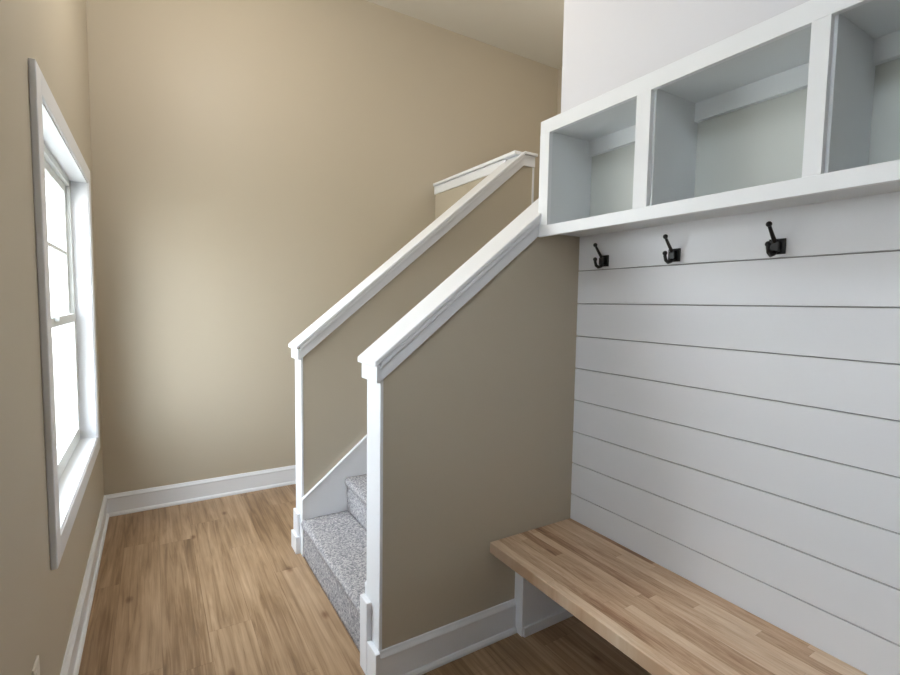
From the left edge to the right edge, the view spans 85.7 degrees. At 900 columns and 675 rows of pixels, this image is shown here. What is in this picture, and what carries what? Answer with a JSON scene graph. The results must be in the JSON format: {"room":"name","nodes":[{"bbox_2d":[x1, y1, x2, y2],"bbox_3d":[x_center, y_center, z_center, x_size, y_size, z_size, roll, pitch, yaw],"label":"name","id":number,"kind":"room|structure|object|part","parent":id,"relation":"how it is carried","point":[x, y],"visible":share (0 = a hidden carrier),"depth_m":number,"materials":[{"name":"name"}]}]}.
{"room":"mudroom","nodes":[
{"label":"mudroom","id":0,"kind":"room"},
{"bbox_2d":[0,0,103,674],"bbox_3d":[-0.849,-0.557,0.605,0.160,4.000,5.990,-2,5,-31],"label":"wall","id":1,"kind":"structure","parent":0,"point":[38,603],"depth_m":1.43,"materials":[{"name":"beige paint"}]},
{"bbox_2d":[32,655,39,674],"bbox_3d":[-1.193,0.993,1.400,0.008,0.115,0.072,-2,5,-31],"label":"wall outlet","id":2,"kind":"object","parent":1,"relation":"attached to","point":[36,668],"visible":1,"depth_m":1.40,"materials":[{"name":"beige plastic"}]},
{"bbox_2d":[28,58,99,569],"bbox_3d":[-1.807,-0.098,2.212,0.180,1.670,1.580,-2,5,-31],"label":"window","id":3,"kind":"structure","parent":1,"relation":"in","point":[56,154],"depth_m":2.45,"materials":[{"name":"white wood"}]},
{"bbox_3d":[-1.825,-0.428,2.174,0.022,0.765,1.340,-2,5,-31],"label":"sash","id":4,"kind":"part","parent":3,"relation":"part of","materials":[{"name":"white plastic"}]},
{"bbox_3d":[-1.825,-0.428,2.174,0.004,0.675,1.250,-2,5,-31],"label":"pane","id":5,"kind":"part","parent":3,"relation":"part of","materials":[{"name":"clear glass"}]},
{"bbox_3d":[-1.823,-0.097,2.202,0.046,1.490,1.400,-2,5,-31],"label":"frame","id":6,"kind":"part","parent":3,"relation":"part of","materials":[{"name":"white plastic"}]},
{"bbox_3d":[-1.816,0.259,2.234,0.022,0.705,1.340,-2,5,-31],"label":"sash","id":7,"kind":"part","parent":3,"relation":"part of","materials":[{"name":"white plastic"}]},
{"bbox_3d":[-1.816,0.259,2.234,0.004,0.615,1.250,-2,5,-31],"label":"pane","id":8,"kind":"part","parent":3,"relation":"part of","materials":[{"name":"clear glass"}]},
{"bbox_2d":[60,496,108,674],"bbox_3d":[-0.824,1.357,0.833,0.027,0.150,5.890,-2,5,-31],"label":"baseboard","id":9,"kind":"structure","parent":1,"relation":"attached to","point":[74,650],"depth_m":2.26,"materials":[{"name":"white wood"}]},
{"bbox_2d":[86,0,557,494],"bbox_3d":[-0.655,-0.808,4.308,4.365,4.020,0.140,-2,5,-31],"label":"wall","id":10,"kind":"structure","parent":0,"point":[255,162],"depth_m":3.69,"materials":[{"name":"beige paint"}]},
{"bbox_2d":[104,465,295,516],"bbox_3d":[-1.272,1.125,3.987,2.565,0.150,0.027,-2,5,-31],"label":"baseboard","id":11,"kind":"structure","parent":10,"relation":"attached to","point":[122,503],"depth_m":3.61,"materials":[{"name":"white wood"}]},
{"bbox_2d":[78,484,651,674],"bbox_3d":[0.914,1.416,1.845,4.365,0.060,6.270,-2,5,-31],"label":"floor","id":12,"kind":"structure","parent":0,"point":[216,586],"depth_m":2.32,"materials":[{"name":"brown wood"}]},
{"bbox_2d":[291,435,370,674],"bbox_3d":[0.660,0.451,3.196,3.060,1.666,1.213,-2,5,-31],"label":"staircase","id":13,"kind":"structure","parent":12,"relation":"on","point":[334,511],"depth_m":2.69,"materials":[{"name":"carpet"}]},
{"bbox_2d":[490,518,867,674],"bbox_3d":[0.916,1.190,1.399,0.488,0.456,2.059,-2,5,-31],"label":"bench","id":14,"kind":"object","parent":12,"relation":"on","point":[662,620],"visible":1,"depth_m":1.69,"materials":[{"name":"brown wood"}]},
{"bbox_3d":[0.456,1.144,2.289,0.340,0.407,0.059,-2,5,-31],"label":"panel","id":15,"kind":"part","parent":14,"relation":"part of","materials":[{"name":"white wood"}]},
{"bbox_3d":[0.475,1.327,2.274,0.333,0.045,0.010,-2,5,-31],"label":"panel trim","id":16,"kind":"part","parent":14,"relation":"part of","materials":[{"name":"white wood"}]},
{"bbox_2d":[288,151,537,554],"bbox_3d":[-0.169,-0.034,3.263,1.748,2.598,0.186,-2,5,-31],"label":"wall","id":17,"kind":"structure","parent":0,"point":[331,389],"depth_m":2.99,"materials":[{"name":"beige paint"}]},
{"bbox_3d":[-0.210,-0.641,3.189,1.629,1.374,0.186,-2,5,-31],"label":"cap rail","id":18,"kind":"part","parent":17,"relation":"part of","materials":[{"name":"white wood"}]},
{"bbox_3d":[-0.156,-0.623,3.125,1.605,1.357,0.010,-2,5,-31],"label":"apron moulding","id":19,"kind":"part","parent":17,"relation":"part of","materials":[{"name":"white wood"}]},
{"bbox_2d":[366,0,563,68],"bbox_3d":[0.975,-2.653,1.555,4.365,0.100,6.270,-2,5,-31],"label":"ceiling","id":20,"kind":"structure","parent":0,"point":[530,29],"depth_m":4.29,"materials":[{"name":"beige paint"}]},
{"bbox_2d":[358,198,579,650],"bbox_3d":[0.127,0.292,2.129,1.053,2.119,0.183,-2,5,-31],"label":"wall","id":21,"kind":"structure","parent":0,"point":[470,393],"depth_m":2.04,"materials":[{"name":"beige paint"}]},
{"bbox_2d":[367,599,516,674],"bbox_3d":[-0.007,1.280,2.079,0.702,0.150,0.102,-2,5,-31],"label":"baseboard","id":22,"kind":"structure","parent":21,"relation":"attached to","point":[421,654],"depth_m":2.02,"materials":[{"name":"white wood"}]},
{"bbox_3d":[0.137,-0.338,2.084,1.053,0.856,0.183,-2,5,-31],"label":"cap rail","id":23,"kind":"part","parent":21,"relation":"part of","materials":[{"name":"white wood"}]},
{"bbox_3d":[0.190,-0.319,2.021,1.029,0.840,0.010,-2,5,-31],"label":"apron moulding","id":24,"kind":"part","parent":21,"relation":"part of","materials":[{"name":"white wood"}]},
{"bbox_2d":[433,150,521,219],"bbox_3d":[0.217,-0.089,4.119,0.195,2.598,1.190,-2,5,-31],"label":"wall","id":25,"kind":"structure","parent":0,"point":[448,191],"depth_m":4.12,"materials":[{"name":"beige paint"}]},
{"bbox_3d":[0.236,-1.371,4.028,0.195,0.026,1.190,-2,5,-31],"label":"cap rail","id":26,"kind":"part","parent":25,"relation":"part of","materials":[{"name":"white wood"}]},
{"bbox_2d":[557,68,561,114],"bbox_3d":[1.791,-0.785,4.359,0.140,4.000,2.330,-2,5,-31],"label":"wall","id":27,"kind":"structure","parent":0,"point":[560,69],"depth_m":5.16,"materials":[{"name":"beige paint"}]},
{"bbox_2d":[561,0,899,674],"bbox_3d":[1.590,-0.536,0.821,0.140,4.000,3.810,-2,5,-31],"label":"wall","id":28,"kind":"structure","parent":0,"point":[736,422],"depth_m":1.67,"materials":[{"name":"white paint"}]},
{"bbox_2d":[593,243,608,268],"bbox_3d":[0.660,-0.360,2.146,0.072,0.111,0.050,-2,5,-31],"label":"coat hook","id":29,"kind":"object","parent":28,"relation":"attached to","point":[604,259],"visible":1,"depth_m":2.15,"materials":[{"name":"black metal"}]},
{"bbox_3d":[0.657,-0.378,2.143,0.065,0.076,0.018,-2,5,-31],"label":"arm","id":30,"kind":"part","parent":29,"relation":"part of","materials":[{"name":"black metal"}]},
{"bbox_3d":[0.658,-0.329,2.147,0.064,0.049,0.018,-2,5,-31],"label":"arm","id":31,"kind":"part","parent":29,"relation":"part of","materials":[{"name":"black metal"}]},
{"bbox_3d":[0.688,-0.341,2.165,0.006,0.050,0.050,-2,5,-31],"label":"mounting plate","id":32,"kind":"part","parent":29,"relation":"part of","materials":[{"name":"black metal"}]},
{"bbox_2d":[662,234,680,263],"bbox_3d":[0.839,-0.337,1.855,0.072,0.111,0.050,-2,5,-31],"label":"coat hook","id":33,"kind":"object","parent":28,"relation":"attached to","point":[673,254],"visible":1,"depth_m":1.85,"materials":[{"name":"black metal"}]},
{"bbox_3d":[0.836,-0.354,1.852,0.065,0.076,0.018,-2,5,-31],"label":"arm","id":34,"kind":"part","parent":33,"relation":"part of","materials":[{"name":"black metal"}]},
{"bbox_3d":[0.836,-0.306,1.857,0.064,0.049,0.018,-2,5,-31],"label":"arm","id":35,"kind":"part","parent":33,"relation":"part of","materials":[{"name":"black metal"}]},
{"bbox_3d":[0.866,-0.318,1.874,0.006,0.050,0.050,-2,5,-31],"label":"mounting plate","id":36,"kind":"part","parent":33,"relation":"part of","materials":[{"name":"black metal"}]},
{"bbox_2d":[538,0,899,236],"bbox_3d":[1.040,-0.623,1.325,0.267,0.494,2.052,-2,5,-31],"label":"cubby shelf","id":37,"kind":"object","parent":28,"relation":"attached to","point":[799,106],"visible":1,"depth_m":1.56,"materials":[{"name":"white wood"}]},
{"bbox_3d":[0.938,-0.838,1.245,0.019,0.058,2.052,-2,5,-31],"label":"rail","id":38,"kind":"part","parent":37,"relation":"part of","materials":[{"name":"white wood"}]},
{"bbox_3d":[0.931,-0.397,1.276,0.019,0.046,2.052,-2,5,-31],"label":"rail","id":39,"kind":"part","parent":37,"relation":"part of","materials":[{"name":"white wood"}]},
{"bbox_3d":[1.049,-0.827,1.319,0.247,0.018,2.042,-2,5,-31],"label":"panel","id":40,"kind":"part","parent":37,"relation":"part of","materials":[{"name":"white paint"}]},
{"bbox_3d":[1.042,-0.408,1.349,0.247,0.018,2.042,-2,5,-31],"label":"panel","id":41,"kind":"part","parent":37,"relation":"part of","materials":[{"name":"white paint"}]},
{"bbox_3d":[1.150,-0.621,1.398,0.004,0.402,2.042,-2,5,-31],"label":"panel","id":42,"kind":"part","parent":37,"relation":"part of","materials":[{"name":"grey wood"}]},
{"bbox_2d":[765,221,785,256],"bbox_3d":[1.028,-0.312,1.547,0.072,0.111,0.050,-2,5,-31],"label":"coat hook","id":43,"kind":"object","parent":28,"relation":"attached to","point":[774,246],"visible":1,"depth_m":1.54,"materials":[{"name":"black metal"}]},
{"bbox_3d":[1.026,-0.281,1.548,0.064,0.049,0.018,-2,5,-31],"label":"arm","id":44,"kind":"part","parent":43,"relation":"part of","materials":[{"name":"black metal"}]},
{"bbox_3d":[1.025,-0.329,1.544,0.065,0.076,0.018,-2,5,-31],"label":"arm","id":45,"kind":"part","parent":43,"relation":"part of","materials":[{"name":"black metal"}]},
{"bbox_3d":[1.056,-0.293,1.565,0.006,0.050,0.050,-2,5,-31],"label":"mounting plate","id":46,"kind":"part","parent":43,"relation":"part of","materials":[{"name":"black metal"}]},
{"label":"outside","id":47,"kind":"structure","parent":0,"visible":0},
{"bbox_2d":[52,336,59,444],"bbox_3d":[-15.694,1.950,-3.595,29.385,0.050,50.000,-2,5,-31],"label":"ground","id":48,"kind":"structure","parent":47,"point":[53,337],"depth_m":9.99,"materials":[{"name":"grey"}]}
]}

